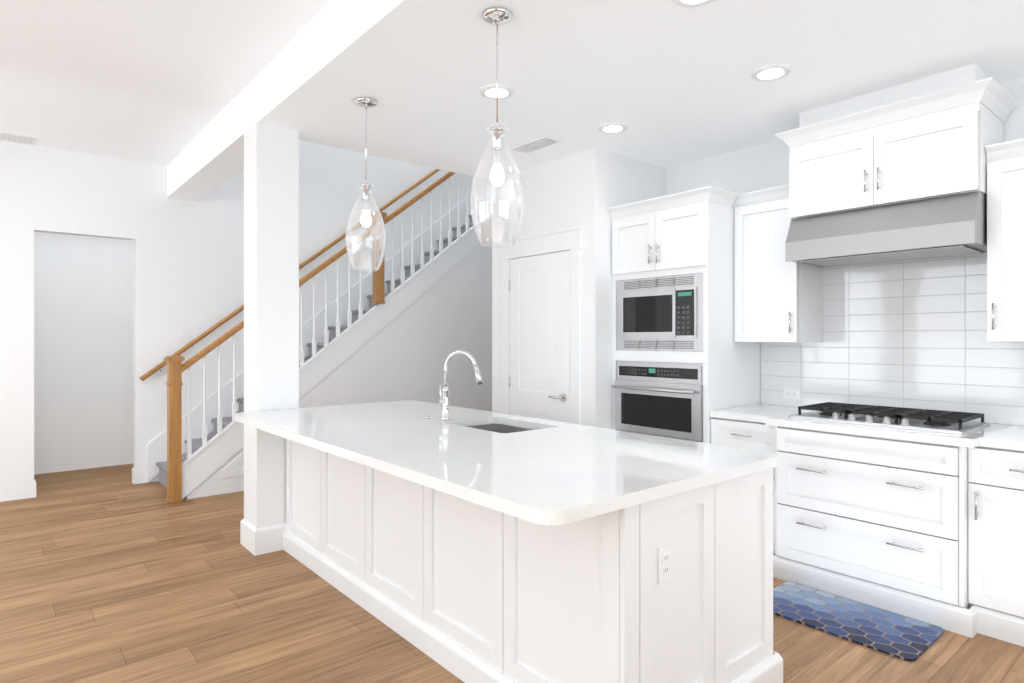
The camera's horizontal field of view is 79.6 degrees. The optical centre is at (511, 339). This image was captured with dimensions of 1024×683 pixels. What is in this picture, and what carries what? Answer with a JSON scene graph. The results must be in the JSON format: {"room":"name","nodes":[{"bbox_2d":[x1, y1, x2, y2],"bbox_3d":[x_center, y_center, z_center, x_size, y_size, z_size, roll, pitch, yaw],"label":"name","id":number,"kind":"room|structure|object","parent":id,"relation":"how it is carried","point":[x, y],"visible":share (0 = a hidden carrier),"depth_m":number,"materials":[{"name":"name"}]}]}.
{"room":"kitchen","nodes":[
{"label":"kitchen","id":0,"kind":"room"},
{"bbox_2d":[34,232,133,474],"bbox_3d":[-4.568,-0.005,6.532,4.840,2.750,0.120,0,0,-40],"label":"wall","id":1,"kind":"structure","parent":0,"point":[83,352],"depth_m":6.47,"materials":[{"name":"paint"}]},
{"bbox_2d":[0,0,330,166],"bbox_3d":[-2.234,-1.730,-0.021,5.990,0.100,10.880,0,0,-40],"label":"ceiling","id":2,"kind":"structure","parent":0,"point":[165,83],"depth_m":3.77,"materials":[{"name":"paint"}]},
{"bbox_2d":[0,132,36,144],"bbox_3d":[-4.322,-1.673,4.963,0.760,0.012,0.240,0,0,-40],"label":"ceiling vent","id":3,"kind":"object","parent":2,"relation":"in","point":[11,137],"visible":1,"depth_m":5.11,"materials":[{"name":"white metal"}]},
{"bbox_2d":[167,84,248,200],"bbox_3d":[-2.440,-1.580,5.093,0.270,0.400,2.540,0,0,-40],"label":"soffit","id":4,"kind":"structure","parent":0,"point":[209,158],"depth_m":4.91,"materials":[{"name":"paint"}]},
{"bbox_2d":[0,140,489,501],"bbox_3d":[-3.605,-1.380,5.852,11.200,5.500,0.120,0,0,-40],"label":"wall","id":5,"kind":"structure","parent":0,"point":[188,263],"depth_m":5.95,"materials":[{"name":"paint"}]},
{"bbox_2d":[34,479,35,496],"bbox_3d":[-5.996,1.300,3.796,4.835,0.140,0.045,0,0,-40],"label":"baseboard","id":6,"kind":"structure","parent":5,"relation":"attached to","point":[34,479],"depth_m":5.33,"materials":[{"name":"white wood"}]},
{"bbox_2d":[186,236,491,498],"bbox_3d":[-0.756,-0.356,7.007,5.350,3.452,0.093,0,0,-40],"label":"wall","id":7,"kind":"structure","parent":0,"point":[404,354],"depth_m":6.80,"materials":[{"name":"paint"}]},
{"bbox_2d":[492,184,499,412],"bbox_3d":[1.131,-1.380,6.353,3.300,5.500,0.120,0,0,-40],"label":"wall","id":8,"kind":"structure","parent":0,"point":[495,251],"depth_m":5.29,"materials":[{"name":"paint"}]},
{"bbox_2d":[0,463,1023,682],"bbox_3d":[-0.584,1.420,2.252,11.200,0.100,12.000,0,0,-40],"label":"floor","id":9,"kind":"structure","parent":0,"point":[111,574],"depth_m":3.03,"materials":[{"name":"brown wood"}]},
{"bbox_2d":[240,123,298,555],"bbox_3d":[-1.607,-0.005,4.101,0.304,2.750,0.304,0,0,-40],"label":"post","id":10,"kind":"object","parent":9,"relation":"on","point":[271,267],"visible":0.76,"depth_m":3.99,"materials":[{"name":"white paint"}]},
{"bbox_2d":[140,169,491,502],"bbox_3d":[-1.098,-0.848,7.233,5.564,4.433,0.985,0,0,-40],"label":"staircase","id":11,"kind":"structure","parent":9,"relation":"on","point":[397,283],"depth_m":6.27,"materials":[{"name":"white wood"}]},
{"bbox_2d":[280,436,782,682],"bbox_3d":[-0.207,0.932,3.226,0.970,0.872,2.848,0,0,-40],"label":"kitchen island","id":12,"kind":"object","parent":9,"relation":"on","point":[466,545],"depth_m":2.29,"materials":[{"name":"white wood"}]},
{"bbox_2d":[234,400,777,527],"bbox_3d":[-0.330,0.476,3.116,1.280,0.040,2.858,0,0,-40],"label":"island countertop","id":13,"kind":"structure","parent":12,"relation":"on","point":[544,473],"depth_m":2.43,"materials":[{"name":"white stone"}]},
{"bbox_2d":[439,350,483,419],"bbox_3d":[-0.293,0.257,3.428,0.160,0.396,0.261,0,0,-40],"label":"faucet","id":14,"kind":"object","parent":13,"relation":"on","point":[444,401],"visible":1,"depth_m":3.47,"materials":[{"name":"silver metal"}]},
{"bbox_2d":[607,186,759,443],"bbox_3d":[1.236,0.204,4.391,0.740,2.329,0.855,0,0,-40],"label":"tall cabinet","id":15,"kind":"object","parent":9,"relation":"on","point":[684,364],"visible":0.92,"depth_m":4.13,"materials":[{"name":"white wood"}]},
{"bbox_2d":[616,272,729,351],"bbox_3d":[1.112,-0.175,4.325,0.336,0.506,0.725,0,0,-40],"label":"microwave","id":16,"kind":"object","parent":15,"relation":"in","point":[658,312],"depth_m":4.18,"materials":[{"name":"silver metal"}]},
{"bbox_2d":[611,359,741,442],"bbox_3d":[1.145,0.410,4.353,0.551,0.504,0.725,0,0,-40],"label":"wall oven","id":17,"kind":"object","parent":15,"relation":"in","point":[656,397],"depth_m":4.17,"materials":[{"name":"silver metal"}]},
{"bbox_2d":[773,582,943,661],"bbox_3d":[1.624,1.363,3.027,0.450,0.011,0.750,0,0,-40],"label":"kitchen mat","id":18,"kind":"object","parent":9,"relation":"on","point":[905,638],"visible":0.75,"depth_m":2.96,"materials":[{"name":"blue fabric"}]},
{"bbox_2d":[710,404,1023,646],"bbox_3d":[2.660,0.912,2.687,0.748,0.913,3.696,0,0,-40],"label":"base cabinet","id":19,"kind":"object","parent":9,"relation":"on","point":[925,526],"visible":0.81,"depth_m":3.05,"materials":[{"name":"white wood"}]},
{"bbox_2d":[788,402,989,433],"bbox_3d":[2.078,0.425,3.428,0.520,0.059,0.850,0,0,-40],"label":"cooktop","id":20,"kind":"object","parent":19,"relation":"in","point":[951,422],"visible":1,"depth_m":3.30,"materials":[{"name":"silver metal"}]},
{"bbox_2d":[500,153,579,412],"bbox_3d":[0.260,-0.205,4.918,0.120,3.150,0.960,0,0,-40],"label":"wall","id":21,"kind":"structure","parent":0,"point":[551,189],"depth_m":4.82,"materials":[{"name":"paint"}]},
{"bbox_2d":[500,226,582,424],"bbox_3d":[0.192,0.270,4.848,0.072,2.199,0.936,0,0,-40],"label":"pantry door","id":22,"kind":"structure","parent":21,"relation":"in","point":[541,336],"depth_m":4.82,"materials":[{"name":"white wood"}]},
{"bbox_2d":[580,148,666,428],"bbox_3d":[1.825,-0.205,5.526,3.300,3.150,0.120,0,0,-40],"label":"wall","id":23,"kind":"structure","parent":0,"point":[586,189],"depth_m":4.49,"materials":[{"name":"paint"}]},
{"bbox_2d":[249,0,1023,178],"bbox_3d":[2.064,-1.580,1.849,3.000,0.400,8.220,0,0,-40],"label":"ceiling","id":24,"kind":"structure","parent":0,"point":[670,83],"depth_m":3.15,"materials":[{"name":"paint"}]},
{"bbox_2d":[345,97,385,271],"bbox_3d":[-0.846,-0.889,3.559,0.232,0.979,0.232,0,0,-40],"label":"pendant light","id":25,"kind":"object","parent":24,"relation":"hanging from","point":[366,103],"visible":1,"depth_m":3.54,"materials":[{"name":"clear glass"}]},
{"bbox_2d":[479,84,513,98],"bbox_3d":[-0.085,-1.372,3.414,0.196,0.014,0.196,0,0,-40],"label":"recessed light","id":26,"kind":"object","parent":24,"relation":"in","point":[489,91],"visible":0.96,"depth_m":3.39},
{"bbox_2d":[470,7,524,247],"bbox_3d":[-0.063,-0.889,2.611,0.232,0.979,0.232,0,0,-40],"label":"pendant light","id":27,"kind":"object","parent":24,"relation":"hanging from","point":[497,16],"visible":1,"depth_m":2.58,"materials":[{"name":"clear glass"}]},
{"bbox_2d":[511,136,561,153],"bbox_3d":[0.168,-1.373,4.358,0.160,0.011,0.360,0,0,-40],"label":"ceiling vent","id":28,"kind":"object","parent":24,"relation":"in","point":[536,144],"visible":0.98,"depth_m":4.34,"materials":[{"name":"grey metal"}]},
{"bbox_2d":[598,122,627,133],"bbox_3d":[0.655,-1.372,3.996,0.196,0.014,0.196,0,0,-40],"label":"recessed light","id":29,"kind":"object","parent":24,"relation":"in","point":[613,127],"visible":1,"depth_m":3.97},
{"bbox_2d":[672,0,713,6],"bbox_3d":[0.732,-1.372,2.442,0.196,0.014,0.196,0,0,-40],"label":"recessed light","id":30,"kind":"object","parent":24,"relation":"in","point":[689,3],"visible":0.96,"depth_m":2.50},
{"bbox_2d":[750,64,791,80],"bbox_3d":[1.335,-1.372,3.170,0.196,0.014,0.196,0,0,-40],"label":"recessed light","id":31,"kind":"object","parent":24,"relation":"in","point":[770,72],"visible":0.98,"depth_m":3.15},
{"bbox_2d":[667,78,1023,403],"bbox_3d":[3.553,-0.205,2.316,0.120,3.150,7.020,0,0,-40],"label":"wall","id":32,"kind":"structure","parent":0,"point":[759,167],"depth_m":4.41,"materials":[{"name":"paint"}]},
{"bbox_2d":[734,184,822,342],"bbox_3d":[1.746,-0.470,4.055,0.390,0.980,0.424,0,0,-40],"label":"upper cabinet","id":33,"kind":"object","parent":32,"relation":"attached to","point":[778,297],"visible":0.9,"depth_m":3.95,"materials":[{"name":"white wood"}]},
{"bbox_2d":[761,253,1023,425],"bbox_3d":[2.951,-0.130,2.932,0.010,1.200,3.698,0,0,-40],"label":"tile backsplash","id":34,"kind":"structure","parent":32,"relation":"attached to","point":[911,333],"depth_m":3.65,"materials":[{"name":"white tile"}]},
{"bbox_2d":[783,388,800,399],"bbox_3d":[1.899,0.370,4.170,0.008,0.072,0.116,0,0,-40],"label":"outlet","id":35,"kind":"object","parent":34,"relation":"attached to","point":[789,393],"visible":1,"depth_m":4.17,"materials":[{"name":"white plastic"}]},
{"bbox_2d":[775,63,1017,218],"bbox_3d":[2.135,-1.054,3.489,0.522,0.648,1.064,0,0,-40],"label":"upper cabinet","id":36,"kind":"object","parent":32,"relation":"attached to","point":[931,136],"visible":1,"depth_m":3.27,"materials":[{"name":"white wood"}]},
{"bbox_2d":[785,191,986,266],"bbox_3d":[2.134,-0.595,3.488,0.524,0.264,0.928,0,0,-40],"label":"range hood","id":37,"kind":"object","parent":36,"relation":"attached to","point":[951,225],"visible":1,"depth_m":3.28,"materials":[{"name":"silver metal"}]},
{"bbox_2d":[985,138,1023,341],"bbox_3d":[2.800,-0.474,2.799,0.390,0.972,0.966,0,0,-40],"label":"upper cabinet","id":38,"kind":"object","parent":32,"relation":"attached to","point":[1005,241],"visible":0.98,"depth_m":3.01,"materials":[{"name":"white wood"}]}
]}

